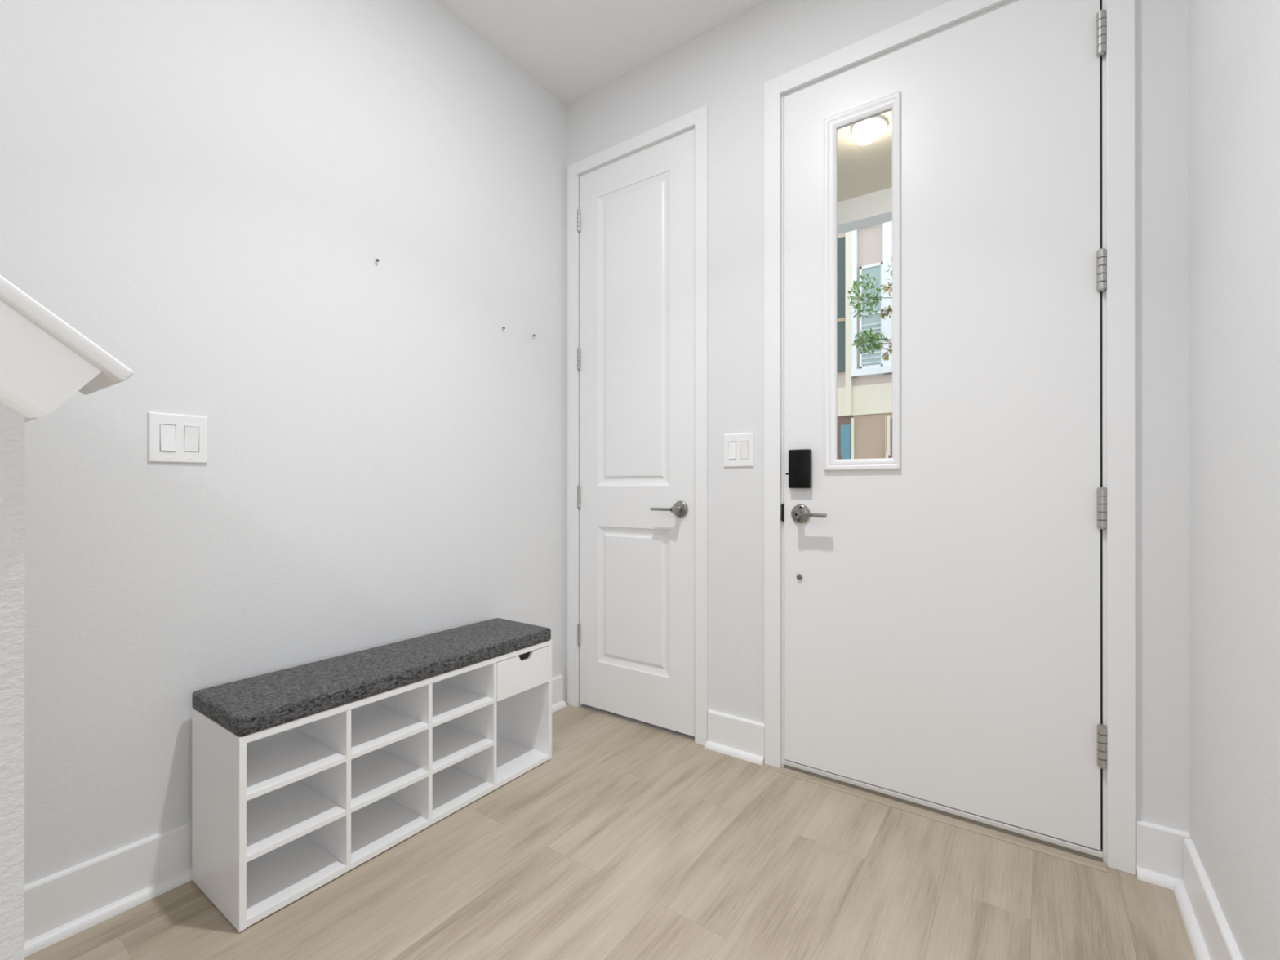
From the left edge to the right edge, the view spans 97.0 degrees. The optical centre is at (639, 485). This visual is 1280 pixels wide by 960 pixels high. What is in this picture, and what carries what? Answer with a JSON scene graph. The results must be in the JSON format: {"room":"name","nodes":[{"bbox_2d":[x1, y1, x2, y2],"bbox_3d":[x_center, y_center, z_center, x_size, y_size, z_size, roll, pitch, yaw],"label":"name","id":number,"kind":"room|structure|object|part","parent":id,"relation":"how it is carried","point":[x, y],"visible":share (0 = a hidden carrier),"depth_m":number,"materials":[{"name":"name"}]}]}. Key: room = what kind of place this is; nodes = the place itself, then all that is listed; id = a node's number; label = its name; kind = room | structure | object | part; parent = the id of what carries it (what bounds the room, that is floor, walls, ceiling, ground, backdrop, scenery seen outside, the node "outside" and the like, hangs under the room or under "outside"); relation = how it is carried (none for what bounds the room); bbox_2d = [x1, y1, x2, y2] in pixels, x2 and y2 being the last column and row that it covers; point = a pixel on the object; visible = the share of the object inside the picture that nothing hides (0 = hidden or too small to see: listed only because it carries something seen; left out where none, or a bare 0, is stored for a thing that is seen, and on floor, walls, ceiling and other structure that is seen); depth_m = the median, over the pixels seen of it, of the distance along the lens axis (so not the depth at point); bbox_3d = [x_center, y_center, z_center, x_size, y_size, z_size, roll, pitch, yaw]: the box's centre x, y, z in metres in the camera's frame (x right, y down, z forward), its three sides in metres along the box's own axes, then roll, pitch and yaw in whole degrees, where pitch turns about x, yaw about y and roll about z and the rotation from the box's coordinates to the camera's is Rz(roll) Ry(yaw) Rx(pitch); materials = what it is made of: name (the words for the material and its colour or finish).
{"room":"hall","nodes":[
{"label":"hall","id":0,"kind":"room"},
{"bbox_2d":[0,404,24,959],"bbox_3d":[-1.242,-0.344,-0.172,0.115,2.671,1.935,0,0,35],"label":"wall","id":1,"kind":"structure","parent":0,"point":[11,424],"depth_m":0.58,"materials":[{"name":"white paint"}]},
{"bbox_2d":[0,275,133,422],"bbox_3d":[-1.187,-0.836,-0.094,0.173,1.531,1.906,0,0,35],"label":"cap","id":2,"kind":"object","parent":1,"relation":"attached to","point":[45,361],"visible":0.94,"depth_m":0.58,"materials":[{"name":"white paint"}]},
{"bbox_3d":[-1.194,-0.815,-0.103,0.140,1.489,1.882,0,0,35],"label":"apron moulding","id":3,"kind":"part","parent":2,"relation":"part of","materials":[{"name":"white paint"}]},
{"bbox_2d":[0,0,566,885],"bbox_3d":[-2.272,-0.379,-0.028,0.120,2.740,6.520,0,0,35],"label":"wall","id":4,"kind":"structure","parent":0,"point":[210,193],"depth_m":1.59,"materials":[{"name":"white paint"}]},
{"bbox_2d":[147,412,207,463],"bbox_3d":[-1.162,-0.119,1.427,0.010,0.122,0.119,0,0,35],"label":"light switch","id":5,"kind":"object","parent":4,"relation":"attached to","point":[178,437],"visible":1,"depth_m":1.42,"materials":[{"name":"white plastic"}]},
{"bbox_2d":[24,675,566,957],"bbox_3d":[-2.178,0.923,-0.030,0.033,0.136,6.346,0,0,35],"label":"baseboard","id":6,"kind":"structure","parent":4,"relation":"attached to","point":[62,904],"depth_m":1.31,"materials":[{"name":"white paint"}]},
{"bbox_2d":[435,0,766,105],"bbox_3d":[-0.345,-1.800,-1.390,4.840,0.100,6.520,0,0,35],"label":"ceiling","id":7,"kind":"structure","parent":0,"point":[572,49],"depth_m":2.17,"materials":[{"name":"white paint"}]},
{"bbox_2d":[24,702,1195,959],"bbox_3d":[-0.345,1.040,-1.393,4.840,0.100,6.520,0,0,35],"label":"floor","id":8,"kind":"structure","parent":0,"point":[633,841],"depth_m":1.38,"materials":[{"name":"brown wood"}]},
{"bbox_2d":[191,639,551,932],"bbox_3d":[-0.723,0.774,1.739,0.292,0.431,0.983,0,0,35],"label":"bench","id":9,"kind":"object","parent":8,"relation":"on","point":[281,812],"visible":0.87,"depth_m":1.53,"materials":[{"name":"white wood"}]},
{"bbox_3d":[-1.002,0.782,1.343,0.292,0.414,0.014,0,0,35],"label":"panel","id":10,"kind":"part","parent":9,"relation":"part of","materials":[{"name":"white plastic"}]},
{"bbox_2d":[246,780,346,862],"bbox_3d":[-0.932,0.836,1.439,0.284,0.014,0.224,0,0,35],"label":"shelf","id":11,"kind":"object","parent":9,"relation":"attached to","point":[276,818],"depth_m":1.43,"materials":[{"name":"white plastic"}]},
{"bbox_2d":[246,728,346,800],"bbox_3d":[-0.932,0.699,1.439,0.284,0.014,0.224,0,0,35],"label":"shelf","id":12,"kind":"object","parent":9,"relation":"attached to","point":[274,762],"depth_m":1.43,"materials":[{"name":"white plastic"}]},
{"bbox_3d":[-0.839,0.774,1.821,0.005,0.396,0.954,0,0,35],"label":"panel","id":13,"kind":"part","parent":9,"relation":"part of","materials":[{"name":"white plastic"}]},
{"bbox_2d":[192,617,551,736],"bbox_3d":[-0.723,0.537,1.737,0.297,0.043,0.984,0,0,35],"label":"seat cushion","id":14,"kind":"object","parent":9,"relation":"on","point":[250,705],"visible":1,"depth_m":1.55,"materials":[{"name":"grey fabric"}]},
{"bbox_3d":[-0.723,0.567,1.739,0.292,0.017,0.983,0,0,35],"label":"panel","id":15,"kind":"part","parent":9,"relation":"part of","materials":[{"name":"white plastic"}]},
{"bbox_2d":[351,748,428,813],"bbox_3d":[-0.795,0.837,1.633,0.284,0.014,0.226,0,0,35],"label":"shelf","id":16,"kind":"object","parent":9,"relation":"attached to","point":[378,774],"depth_m":1.63,"materials":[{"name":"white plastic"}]},
{"bbox_2d":[351,702,428,759],"bbox_3d":[-0.795,0.699,1.633,0.284,0.014,0.226,0,0,35],"label":"shelf","id":17,"kind":"object","parent":9,"relation":"attached to","point":[374,726],"depth_m":1.63,"materials":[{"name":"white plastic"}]},
{"bbox_3d":[-0.723,0.980,1.739,0.291,0.017,0.954,0,0,35],"label":"panel","id":18,"kind":"part","parent":9,"relation":"part of","materials":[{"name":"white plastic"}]},
{"bbox_2d":[432,722,493,773],"bbox_3d":[-0.657,0.837,1.828,0.284,0.014,0.227,0,0,35],"label":"shelf","id":19,"kind":"object","parent":9,"relation":"attached to","point":[453,743],"depth_m":1.82,"materials":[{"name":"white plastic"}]},
{"bbox_2d":[432,681,493,727],"bbox_3d":[-0.657,0.699,1.828,0.284,0.014,0.227,0,0,35],"label":"shelf","id":20,"kind":"object","parent":9,"relation":"attached to","point":[451,700],"depth_m":1.83,"materials":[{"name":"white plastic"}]},
{"bbox_3d":[-0.404,0.642,1.951,0.015,0.128,0.236,0,0,35],"label":"drawer","id":21,"kind":"part","parent":9,"relation":"part of","materials":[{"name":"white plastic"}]},
{"bbox_3d":[-0.443,0.783,2.134,0.292,0.414,0.014,0,0,35],"label":"panel","id":22,"kind":"part","parent":9,"relation":"part of","materials":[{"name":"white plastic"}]},
{"bbox_3d":[-0.407,0.594,1.965,0.006,0.032,0.084,0,0,35],"label":"finger pull","id":23,"kind":"part","parent":9,"relation":"part of","materials":[{"name":"black"}]},
{"bbox_2d":[777,759,1106,872],"bbox_3d":[0.886,1.029,1.775,0.884,0.127,0.166,0,0,35],"label":"threshold","id":24,"kind":"object","parent":8,"relation":"on","point":[1041,838],"visible":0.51,"depth_m":1.68,"materials":[{"name":"beige wood"}]},
{"bbox_2d":[565,0,1188,832],"bbox_3d":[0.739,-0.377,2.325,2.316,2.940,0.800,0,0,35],"label":"wall","id":25,"kind":"structure","parent":0,"point":[726,68],"depth_m":2.00,"materials":[{"name":"white paint"}]},
{"bbox_2d":[577,128,694,736],"bbox_3d":[-0.038,-0.207,2.365,0.602,2.366,0.104,0,0,35],"label":"door","id":26,"kind":"structure","parent":25,"relation":"in","point":[636,215],"depth_m":2.36,"materials":[{"name":"white paint"}]},
{"bbox_3d":[0.103,0.092,2.236,0.116,0.025,0.056,0,0,35],"label":"lever","id":27,"kind":"part","parent":26,"relation":"part of","materials":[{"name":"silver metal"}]},
{"bbox_2d":[567,105,708,746],"bbox_3d":[0.007,-0.230,2.428,0.715,2.446,0.158,0,0,35],"label":"door frame","id":28,"kind":"structure","parent":25,"relation":"attached to","point":[697,119],"depth_m":2.21,"materials":[{"name":"white paint"}]},
{"bbox_3d":[-0.302,-0.229,2.561,0.057,2.446,0.018,0,0,35],"label":"casing","id":29,"kind":"part","parent":28,"relation":"part of","materials":[{"name":"white paint"}]},
{"bbox_3d":[-0.031,-1.426,2.370,0.606,0.054,0.018,0,0,35],"label":"head casing","id":30,"kind":"part","parent":28,"relation":"part of","materials":[{"name":"white paint"}]},
{"bbox_3d":[0.237,-0.230,2.179,0.052,2.446,0.018,0,0,35],"label":"casing","id":31,"kind":"part","parent":28,"relation":"part of","materials":[{"name":"white paint"}]},
{"bbox_2d":[705,709,764,765],"bbox_3d":[0.349,0.925,2.090,0.229,0.136,0.033,0,0,35],"label":"baseboard","id":32,"kind":"structure","parent":25,"relation":"attached to","point":[740,738],"depth_m":2.09,"materials":[{"name":"white paint"}]},
{"bbox_3d":[0.345,0.982,2.084,0.229,0.022,0.019,0,0,35],"label":"shoe moulding","id":33,"kind":"part","parent":32,"relation":"part of","materials":[{"name":"white paint"}]},
{"bbox_2d":[724,432,754,466],"bbox_3d":[0.364,-0.132,2.095,0.120,0.122,0.010,0,0,35],"label":"light switch","id":34,"kind":"object","parent":25,"relation":"attached to","point":[743,451],"visible":1,"depth_m":2.09,"materials":[{"name":"white plastic"}]},
{"bbox_2d":[780,0,1106,850],"bbox_3d":[0.861,-0.205,1.740,0.888,2.340,0.122,0,0,35],"label":"door","id":35,"kind":"structure","parent":25,"relation":"in","point":[943,513],"depth_m":1.69,"materials":[{"name":"white paint"}]},
{"bbox_3d":[0.505,0.094,1.994,0.007,0.062,0.009,0,0,35],"label":"strike plate","id":36,"kind":"part","parent":35,"relation":"part of","materials":[{"name":"black"}]},
{"bbox_3d":[0.573,0.097,1.903,0.116,0.025,0.056,0,0,35],"label":"lever","id":37,"kind":"part","parent":35,"relation":"part of","materials":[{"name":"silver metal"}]},
{"bbox_3d":[0.733,-0.643,1.862,0.239,1.186,0.072,0,0,35],"label":"lite frame","id":38,"kind":"part","parent":35,"relation":"part of","materials":[{"name":"white paint"}]},
{"bbox_3d":[0.730,-0.641,1.842,0.192,1.126,0.005,0,0,35],"label":"glass pane","id":39,"kind":"part","parent":35,"relation":"part of","materials":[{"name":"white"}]},
{"bbox_2d":[764,0,1135,875],"bbox_3d":[0.899,-0.225,1.797,1.003,2.436,0.158,0,0,35],"label":"door frame","id":40,"kind":"structure","parent":25,"relation":"attached to","point":[1118,322],"depth_m":1.48,"materials":[{"name":"white paint"}]},
{"bbox_3d":[0.473,-0.225,2.012,0.059,2.436,0.018,0,0,35],"label":"casing","id":41,"kind":"part","parent":40,"relation":"part of","materials":[{"name":"white paint"}]},
{"bbox_3d":[0.860,-1.412,1.740,0.888,0.062,0.018,0,0,35],"label":"head casing","id":42,"kind":"part","parent":40,"relation":"part of","materials":[{"name":"white paint"}]},
{"bbox_3d":[1.245,-0.225,1.466,0.056,2.436,0.018,0,0,35],"label":"casing","id":43,"kind":"part","parent":40,"relation":"part of","materials":[{"name":"white paint"}]},
{"bbox_2d":[1135,818,1190,889],"bbox_3d":[1.305,0.925,1.413,0.099,0.136,0.033,0,0,35],"label":"baseboard","id":44,"kind":"structure","parent":25,"relation":"attached to","point":[1159,849],"depth_m":1.42,"materials":[{"name":"white paint"}]},
{"bbox_3d":[1.301,0.982,1.407,0.099,0.022,0.019,0,0,35],"label":"shoe moulding","id":45,"kind":"part","parent":44,"relation":"part of","materials":[{"name":"white paint"}]},
{"bbox_2d":[1187,0,1279,959],"bbox_3d":[1.115,-0.378,0.956,0.120,2.740,1.000,0,0,35],"label":"wall","id":46,"kind":"structure","parent":0,"point":[1233,46],"depth_m":1.05,"materials":[{"name":"white paint"}]},
{"bbox_2d":[1173,838,1243,959],"bbox_3d":[1.043,0.924,0.986,0.033,0.136,0.966,0,0,35],"label":"baseboard","id":47,"kind":"structure","parent":46,"relation":"attached to","point":[1211,937],"depth_m":1.22,"materials":[{"name":"white paint"}]},
{"bbox_3d":[1.037,0.981,0.990,0.019,0.022,0.966,0,0,35],"label":"shoe moulding","id":48,"kind":"part","parent":47,"relation":"part of","materials":[{"name":"white paint"}]}
]}

